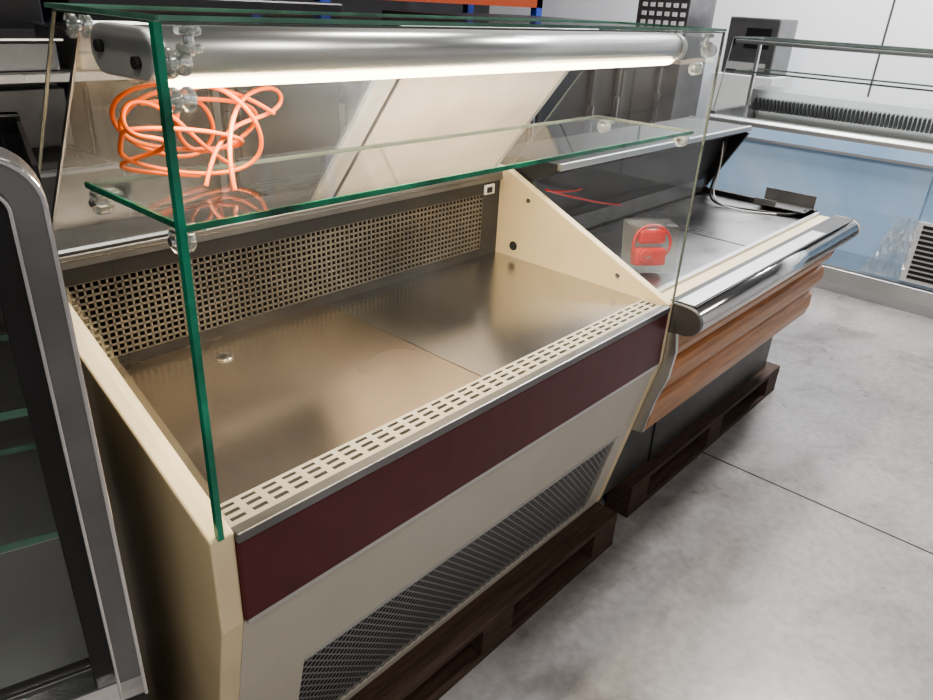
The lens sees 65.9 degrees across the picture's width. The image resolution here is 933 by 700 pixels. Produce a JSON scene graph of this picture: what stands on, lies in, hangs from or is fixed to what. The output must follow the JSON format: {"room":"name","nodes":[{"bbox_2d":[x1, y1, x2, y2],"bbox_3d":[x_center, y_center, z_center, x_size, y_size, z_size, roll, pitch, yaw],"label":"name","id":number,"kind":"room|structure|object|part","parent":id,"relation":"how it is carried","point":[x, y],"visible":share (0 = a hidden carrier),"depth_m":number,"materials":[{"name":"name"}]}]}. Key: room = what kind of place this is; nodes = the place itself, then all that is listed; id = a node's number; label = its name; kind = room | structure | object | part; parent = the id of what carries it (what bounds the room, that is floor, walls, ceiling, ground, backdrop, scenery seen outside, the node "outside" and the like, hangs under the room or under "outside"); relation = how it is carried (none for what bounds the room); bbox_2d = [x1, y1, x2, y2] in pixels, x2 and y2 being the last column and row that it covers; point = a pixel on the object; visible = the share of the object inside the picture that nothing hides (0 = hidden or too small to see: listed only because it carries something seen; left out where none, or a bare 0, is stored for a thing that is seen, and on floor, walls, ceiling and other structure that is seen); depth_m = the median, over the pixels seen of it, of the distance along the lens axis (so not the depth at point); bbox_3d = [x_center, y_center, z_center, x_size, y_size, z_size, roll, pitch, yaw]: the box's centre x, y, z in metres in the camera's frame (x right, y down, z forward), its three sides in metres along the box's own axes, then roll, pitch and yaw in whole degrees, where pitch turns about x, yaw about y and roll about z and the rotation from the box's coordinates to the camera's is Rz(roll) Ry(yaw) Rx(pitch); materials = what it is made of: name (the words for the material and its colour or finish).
{"room":"refrigeration equipment warehouse","nodes":[
{"label":"refrigeration equipment warehouse","id":0,"kind":"room"},
{"bbox_2d":[302,0,489,117],"bbox_3d":[-3.158,-3.382,5.327,0.150,4.600,13.000,24,33,36],"label":"wall","id":1,"kind":"structure","parent":0,"point":[355,89],"depth_m":7.95,"materials":[{"name":"grey paint"}]},
{"bbox_2d":[2,287,932,699],"bbox_3d":[0.477,0.392,3.370,11.000,0.100,13.000,24,33,36],"label":"floor","id":2,"kind":"structure","parent":0,"point":[728,582],"depth_m":2.58,"materials":[{"name":"concrete"}]},
{"bbox_2d":[0,0,56,85],"bbox_3d":[-2.515,-0.454,2.724,0.680,1.680,1.800,24,33,36],"label":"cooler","id":3,"kind":"object","parent":2,"relation":"on","point":[14,14],"visible":0.02,"depth_m":2.78,"materials":[{"name":"metal"}]},
{"bbox_3d":[-1.993,-0.525,2.839,0.030,1.360,0.880,24,33,36],"label":"door frame","id":4,"kind":"part","parent":3,"relation":"part of","materials":[{"name":"grey metal"}]},
{"bbox_2d":[0,112,148,699],"bbox_3d":[-1.091,0.523,0.975,1.152,1.597,0.426,-13,30,-30],"label":"display cabinet","id":5,"kind":"object","parent":2,"relation":"on","point":[68,630],"visible":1,"depth_m":1.01,"materials":[{"name":"grey metal"}]},
{"bbox_3d":[-1.155,-0.229,0.795,1.150,0.030,0.030,-13,30,-30],"label":"rail","id":6,"kind":"part","parent":5,"relation":"part of","materials":[{"name":"black plastic"}]},
{"bbox_3d":[-0.699,0.011,1.240,0.030,0.805,0.030,-13,30,-30],"label":"post","id":7,"kind":"part","parent":5,"relation":"part of","materials":[{"name":"black plastic"}]},
{"bbox_2d":[0,334,27,420],"bbox_3d":[-1.112,0.131,0.815,1.109,0.010,0.274,-13,30,-30],"label":"glass shelf","id":8,"kind":"object","parent":5,"relation":"attached to","point":[4,338],"depth_m":0.97,"materials":[{"name":"clear glass"}]},
{"bbox_3d":[-1.193,0.117,0.965,1.120,0.745,0.008,-13,30,-30],"label":"panel","id":9,"kind":"part","parent":5,"relation":"part of","materials":[{"name":"grey metal"}]},
{"bbox_3d":[-0.605,0.077,1.128,0.006,0.795,0.350,-13,30,-30],"label":"panel","id":10,"kind":"part","parent":5,"relation":"part of","materials":[{"name":"black plastic"}]},
{"bbox_2d":[0,442,58,553],"bbox_3d":[-1.123,0.319,0.907,1.109,0.010,0.274,-13,30,-30],"label":"glass shelf","id":11,"kind":"object","parent":5,"relation":"attached to","point":[6,448],"depth_m":1.06,"materials":[{"name":"clear glass"}]},
{"bbox_3d":[-0.994,0.612,0.845,1.150,0.042,0.050,-13,30,-30],"label":"rail","id":12,"kind":"part","parent":5,"relation":"part of","materials":[{"name":"metal"}]},
{"bbox_2d":[0,64,255,218],"bbox_3d":[-1.376,-0.256,2.677,0.650,1.480,1.550,24,33,36],"label":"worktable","id":13,"kind":"object","parent":2,"relation":"on","point":[153,194],"visible":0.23,"depth_m":3.03,"materials":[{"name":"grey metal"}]},
{"bbox_2d":[0,21,99,71],"bbox_3d":[-1.399,-1.014,2.396,0.380,0.125,1.410,24,33,36],"label":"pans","id":14,"kind":"object","parent":13,"relation":"on","point":[19,50],"visible":0.31,"depth_m":2.26,"materials":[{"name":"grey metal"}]},
{"bbox_2d":[0,84,131,231],"bbox_3d":[-1.513,-0.570,2.346,0.530,0.479,0.600,24,33,36],"label":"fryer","id":15,"kind":"object","parent":13,"relation":"on","point":[73,211],"visible":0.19,"depth_m":2.42,"materials":[{"name":"grey metal"}]},
{"bbox_2d":[125,162,231,202],"bbox_3d":[-1.596,-0.574,2.758,0.020,0.120,1.550,24,33,36],"label":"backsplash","id":16,"kind":"structure","parent":13,"relation":"on","point":[152,189],"depth_m":3.06,"materials":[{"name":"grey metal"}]},
{"bbox_2d":[40,0,347,189],"bbox_3d":[-1.374,-0.961,3.877,0.680,1.700,1.400,24,33,36],"label":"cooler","id":17,"kind":"object","parent":2,"relation":"on","point":[309,116],"visible":0.09,"depth_m":3.48,"materials":[{"name":"metal"}]},
{"bbox_3d":[-1.388,-0.798,3.448,0.030,1.380,0.680,24,33,36],"label":"door frame","id":18,"kind":"part","parent":17,"relation":"part of","materials":[{"name":"grey metal"}]},
{"bbox_3d":[-1.168,-0.971,3.578,0.030,0.400,0.015,24,33,36],"label":"door handle","id":19,"kind":"part","parent":17,"relation":"part of","materials":[{"name":"plastic"}]},
{"bbox_3d":[-0.919,-1.003,3.924,0.030,1.380,0.680,24,33,36],"label":"door frame","id":20,"kind":"part","parent":17,"relation":"part of","materials":[{"name":"grey metal"}]},
{"bbox_3d":[-0.698,-1.176,4.054,0.030,0.400,0.015,24,33,36],"label":"door handle","id":21,"kind":"part","parent":17,"relation":"part of","materials":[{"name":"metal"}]},
{"bbox_2d":[236,146,334,196],"bbox_3d":[-0.591,-0.478,3.754,0.600,1.020,0.900,24,33,36],"label":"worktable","id":22,"kind":"object","parent":2,"relation":"on","point":[265,179],"visible":0.14,"depth_m":3.54,"materials":[{"name":"grey metal"}]},
{"bbox_2d":[314,0,542,120],"bbox_3d":[-2.130,-2.401,4.803,0.970,3.400,7.490,24,33,36],"label":"rack","id":23,"kind":"object","parent":2,"relation":"on","point":[468,5],"visible":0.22,"depth_m":6.69,"materials":[{"name":"blue paint"}]},
{"bbox_2d":[349,502,616,699],"bbox_3d":[-0.197,0.705,2.370,0.785,0.143,1.310,24,33,36],"label":"wooden pallet","id":24,"kind":"object","parent":2,"relation":"on","point":[429,670],"visible":0.21,"depth_m":2.14,"materials":[{"name":"brown wood"}]},
{"bbox_2d":[38,2,726,699],"bbox_3d":[-0.202,-0.033,1.921,0.862,1.573,1.540,24,33,36],"label":"display case","id":25,"kind":"object","parent":24,"relation":"on","point":[330,417],"depth_m":1.64,"materials":[{"name":"beige paint"}]},
{"bbox_3d":[-0.612,-0.151,1.184,0.646,0.744,0.005,24,33,36],"label":"glass","id":26,"kind":"part","parent":25,"relation":"part of","materials":[{"name":"clear glass"}]},
{"bbox_3d":[-0.697,0.405,1.498,0.794,1.106,0.043,24,33,36],"label":"panel","id":27,"kind":"part","parent":25,"relation":"part of","materials":[{"name":"beige paint"}]},
{"bbox_2d":[109,82,282,190],"bbox_3d":[-0.414,-0.350,1.151,0.276,0.153,0.199,-8,28,-21],"label":"cable","id":28,"kind":"object","parent":25,"relation":"on","point":[121,126],"visible":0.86,"depth_m":1.13,"materials":[{"name":"orange plastic"}]},
{"bbox_3d":[-0.466,-0.442,1.503,0.354,0.455,0.724,24,33,36],"label":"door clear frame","id":29,"kind":"part","parent":25,"relation":"part of","materials":[{"name":"clear glass"}]},
{"bbox_2d":[65,194,482,358],"bbox_3d":[-0.413,-0.236,1.987,0.004,0.195,1.385,24,33,36],"label":"grille","id":30,"kind":"object","parent":25,"relation":"attached to","point":[113,273],"depth_m":1.90,"materials":[{"name":"metal"}]},
{"bbox_3d":[-0.432,0.802,1.552,0.085,0.320,0.155,24,33,36],"label":"panel","id":31,"kind":"part","parent":25,"relation":"part of","materials":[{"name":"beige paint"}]},
{"bbox_2d":[54,171,502,262],"bbox_3d":[-0.433,-0.415,1.995,0.182,0.014,1.460,24,33,36],"label":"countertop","id":32,"kind":"structure","parent":25,"relation":"on","point":[106,232],"depth_m":1.75,"materials":[{"name":"clear glass"}]},
{"bbox_3d":[-0.386,-0.261,2.012,0.012,0.272,1.465,24,33,36],"label":"frame","id":33,"kind":"part","parent":25,"relation":"part of","materials":[{"name":"grey metal"}]},
{"bbox_3d":[-0.372,-0.373,1.949,0.010,0.014,1.465,24,33,36],"label":"frame rail","id":34,"kind":"part","parent":25,"relation":"part of","materials":[{"name":"grey metal"}]},
{"bbox_3d":[0.040,-0.650,1.425,0.322,0.006,1.519,24,33,36],"label":"glass","id":35,"kind":"part","parent":25,"relation":"part of","materials":[{"name":"clear glass"}]},
{"bbox_2d":[90,22,687,88],"bbox_3d":[0.027,-0.607,1.461,0.183,0.079,1.462,24,33,36],"label":"lamp","id":36,"kind":"object","parent":25,"relation":"attached to","point":[231,56],"depth_m":1.17,"materials":[{"name":"metal"}]},
{"bbox_2d":[220,299,662,527],"bbox_3d":[0.078,0.071,1.698,0.066,0.008,1.465,24,33,36],"label":"air vent","id":37,"kind":"object","parent":25,"relation":"attached to","point":[241,508],"depth_m":1.50,"materials":[{"name":"metal"}]},
{"bbox_3d":[0.070,0.369,1.834,0.072,0.262,1.465,24,33,36],"label":"panel","id":38,"kind":"part","parent":25,"relation":"part of","materials":[{"name":"beige paint"}]},
{"bbox_3d":[0.112,0.089,1.672,0.026,0.020,1.465,24,33,36],"label":"trim rail","id":39,"kind":"part","parent":25,"relation":"part of","materials":[{"name":"grey metal"}]},
{"bbox_3d":[0.102,0.257,1.758,0.023,0.010,1.460,24,33,36],"label":"trim rail","id":40,"kind":"part","parent":25,"relation":"part of","materials":[{"name":"metal"}]},
{"bbox_3d":[-0.024,-0.647,1.977,0.359,0.461,0.772,24,33,36],"label":"door frosted frame","id":41,"kind":"part","parent":25,"relation":"part of","materials":[{"name":"grey metal"}]},
{"bbox_3d":[0.073,0.466,1.935,0.015,0.008,1.240,24,33,36],"label":"frame","id":42,"kind":"part","parent":25,"relation":"part of","materials":[{"name":"grey metal"}]},
{"bbox_2d":[484,183,494,194],"bbox_3d":[0.076,-0.541,2.423,0.008,0.033,0.050,24,33,36],"label":"switch","id":43,"kind":"object","parent":25,"relation":"attached to","point":[489,188],"depth_m":2.42,"materials":[{"name":"white plastic"}]},
{"bbox_3d":[0.311,-0.036,2.520,0.794,1.106,0.030,24,33,36],"label":"panel","id":44,"kind":"part","parent":25,"relation":"part of","materials":[{"name":"beige paint"}]},
{"bbox_3d":[0.476,0.405,2.474,0.085,0.320,0.070,24,33,36],"label":"panel","id":45,"kind":"part","parent":25,"relation":"part of","materials":[{"name":"beige paint"}]},
{"bbox_3d":[0.391,-0.589,2.202,0.646,0.744,0.005,24,33,36],"label":"glass","id":46,"kind":"part","parent":25,"relation":"part of","materials":[{"name":"clear glass"}]},
{"bbox_2d":[382,10,599,144],"bbox_3d":[0.153,-1.132,4.428,0.680,1.680,1.200,24,33,36],"label":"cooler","id":47,"kind":"object","parent":2,"relation":"on","point":[579,101],"visible":0.13,"depth_m":4.31,"materials":[{"name":"metal"}]},
{"bbox_3d":[0.172,-0.983,4.033,0.030,1.360,0.580,24,33,36],"label":"door frame","id":48,"kind":"part","parent":47,"relation":"part of","materials":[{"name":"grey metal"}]},
{"bbox_3d":[0.360,-1.150,4.124,0.030,0.400,0.015,24,33,36],"label":"door handle","id":49,"kind":"part","parent":47,"relation":"part of","materials":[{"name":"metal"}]},
{"bbox_3d":[0.575,-1.159,4.441,0.030,1.360,0.580,24,33,36],"label":"door frame","id":50,"kind":"part","parent":47,"relation":"part of","materials":[{"name":"grey metal"}]},
{"bbox_3d":[0.763,-1.326,4.533,0.030,0.400,0.015,24,33,36],"label":"door handle","id":51,"kind":"part","parent":47,"relation":"part of","materials":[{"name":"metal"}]},
{"bbox_2d":[591,20,665,131],"bbox_3d":[0.827,-1.547,5.384,0.680,1.660,1.150,24,33,36],"label":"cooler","id":52,"kind":"object","parent":2,"relation":"on","point":[627,93],"visible":0.07,"depth_m":5.16,"materials":[{"name":"metal"}]},
{"bbox_3d":[1.034,-1.575,5.076,0.030,0.400,0.015,24,33,36],"label":"door handle","id":53,"kind":"part","parent":52,"relation":"part of","materials":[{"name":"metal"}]},
{"bbox_3d":[0.854,-1.402,4.997,0.030,1.340,0.555,24,33,36],"label":"door frame","id":54,"kind":"part","parent":52,"relation":"part of","materials":[{"name":"grey metal"}]},
{"bbox_3d":[1.240,-1.571,5.389,0.030,1.340,0.555,24,33,36],"label":"door frame","id":55,"kind":"part","parent":52,"relation":"part of","materials":[{"name":"grey metal"}]},
{"bbox_3d":[1.420,-1.744,5.468,0.030,0.400,0.015,24,33,36],"label":"door handle","id":56,"kind":"part","parent":52,"relation":"part of","materials":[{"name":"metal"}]},
{"bbox_2d":[636,0,716,121],"bbox_3d":[1.839,-2.338,6.795,0.500,1.950,0.508,24,33,36],"label":"tall cabinet","id":57,"kind":"object","parent":2,"relation":"on","point":[679,92],"visible":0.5,"depth_m":6.41,"materials":[{"name":"grey metal"}]},
{"bbox_2d":[605,361,779,517],"bbox_3d":[0.831,0.236,3.453,0.765,0.143,1.480,24,33,36],"label":"wooden pallet","id":58,"kind":"object","parent":2,"relation":"on","point":[627,496],"visible":0.12,"depth_m":3.09,"materials":[{"name":"brown wood"}]},
{"bbox_2d":[500,116,859,495],"bbox_3d":[0.891,-0.275,3.033,0.893,1.146,1.582,24,33,36],"label":"display counter","id":59,"kind":"object","parent":58,"relation":"on","point":[744,277],"depth_m":2.84,"materials":[{"name":"grey metal"}]},
{"bbox_2d":[545,188,621,205],"bbox_3d":[0.455,-0.569,2.699,0.015,0.157,0.583,22,32,33],"label":"cord","id":60,"kind":"object","parent":59,"relation":"attached to","point":[547,190],"visible":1,"depth_m":2.62,"materials":[{"name":"red plastic"}]},
{"bbox_2d":[630,224,671,265],"bbox_3d":[0.616,-0.343,2.420,0.168,0.172,0.118,-2,26,-10],"label":"plug","id":61,"kind":"object","parent":59,"relation":"on","point":[640,256],"visible":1,"depth_m":2.41,"materials":[{"name":"plastic"}]},
{"bbox_3d":[1.008,0.148,3.083,0.025,0.356,1.535,24,33,36],"label":"kick panel","id":62,"kind":"part","parent":59,"relation":"part of","materials":[{"name":"grey metal"}]},
{"bbox_3d":[1.087,-0.390,2.759,0.020,0.030,1.515,24,33,36],"label":"rail","id":63,"kind":"part","parent":59,"relation":"part of","materials":[{"name":"metal"}]},
{"bbox_3d":[1.115,-0.122,2.861,0.117,0.392,1.535,24,33,36],"label":"wood panel","id":64,"kind":"part","parent":59,"relation":"part of","materials":[{"name":"orange laminate"}]},
{"bbox_2d":[709,137,805,215],"bbox_3d":[1.313,-0.775,3.245,0.432,0.294,0.168,24,33,36],"label":"power cable","id":65,"kind":"object","parent":59,"relation":"on","point":[724,142],"visible":1,"depth_m":3.33,"materials":[{"name":"black plastic"}]},
{"bbox_3d":[1.187,-0.319,2.721,0.118,0.097,1.555,24,33,36],"label":"bumper rail","id":66,"kind":"part","parent":59,"relation":"part of","materials":[{"name":"metal"}]},
{"bbox_3d":[1.458,-0.688,3.297,0.230,0.057,0.130,24,33,36],"label":"metal bracket","id":67,"kind":"part","parent":59,"relation":"part of","materials":[{"name":"grey metal"}]},
{"bbox_2d":[704,16,797,119],"bbox_3d":[2.570,-2.126,6.685,0.550,1.740,0.500,24,33,36],"label":"control box","id":68,"kind":"object","parent":2,"relation":"on","point":[734,88],"visible":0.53,"depth_m":6.32,"materials":[{"name":"metal"}]},
{"bbox_2d":[702,452,932,553],"bbox_3d":[0.194,0.634,2.725,10.500,0.002,11.600,24,33,36],"label":"joint","id":69,"kind":"object","parent":2,"relation":"in","point":[702,452],"depth_m":2.89,"materials":[{"name":"grey concrete"}]},
{"bbox_2d":[706,36,932,318],"bbox_3d":[3.216,-1.169,4.944,3.024,1.608,0.965,24,33,36],"label":"display counter","id":70,"kind":"object","parent":2,"relation":"on","point":[868,161],"depth_m":5.02,"materials":[{"name":"metal"}]},
{"bbox_3d":[2.260,-2.132,5.688,0.024,0.610,0.030,24,33,36],"label":"glass post","id":71,"kind":"part","parent":70,"relation":"part of","materials":[{"name":"metal"}]},
{"bbox_3d":[2.953,-1.232,4.577,3.020,0.135,0.140,24,33,36],"label":"rail","id":72,"kind":"part","parent":70,"relation":"part of","materials":[{"name":"metal"}]},
{"bbox_3d":[3.037,-1.558,4.501,3.024,0.531,0.131,24,33,36],"label":"glass","id":73,"kind":"part","parent":70,"relation":"part of","materials":[{"name":"clear glass"}]},
{"bbox_3d":[3.285,-1.896,4.625,3.024,0.015,0.584,24,33,36],"label":"glass","id":74,"kind":"part","parent":70,"relation":"part of","materials":[{"name":"clear glass"}]},
{"bbox_2d":[734,68,932,91],"bbox_3d":[3.317,-1.709,4.770,3.024,0.012,0.454,24,33,36],"label":"shelf","id":75,"kind":"object","parent":70,"relation":"attached to","point":[911,86],"depth_m":5.23,"materials":[{"name":"clear glass"}]},
{"bbox_3d":[3.130,-1.809,4.478,3.020,0.025,0.040,24,33,36],"label":"lamp tube rail","id":76,"kind":"part","parent":70,"relation":"part of","materials":[{"name":"metal"}]},
{"bbox_3d":[2.943,-1.184,4.506,2.920,0.070,0.011,24,33,36],"label":"film strip rail","id":77,"kind":"part","parent":70,"relation":"part of","materials":[{"name":"silver metal"}]},
{"bbox_3d":[2.903,-0.402,4.977,3.020,0.169,0.090,24,33,36],"label":"rail","id":78,"kind":"part","parent":70,"relation":"part of","materials":[{"name":"metal"}]},
{"bbox_2d":[899,221,932,287],"bbox_3d":[3.157,-0.570,4.641,0.560,0.410,0.020,24,33,36],"label":"vent","id":79,"kind":"object","parent":70,"relation":"attached to","point":[916,262],"depth_m":4.76,"materials":[{"name":"white metal"}]},
{"bbox_2d":[489,0,932,118],"bbox_3d":[4.069,-3.236,5.868,11.000,4.600,0.150,24,33,36],"label":"wall","id":80,"kind":"structure","parent":0,"point":[846,21],"depth_m":6.61,"materials":[{"name":"white paint"}]},
{"bbox_2d":[867,0,895,96],"bbox_3d":[4.546,-2.977,5.392,6.765,4.600,0.010,24,33,36],"label":"trim","id":81,"kind":"structure","parent":80,"relation":"attached to","point":[894,1],"depth_m":6.35,"materials":[{"name":"grey metal"}]}
]}

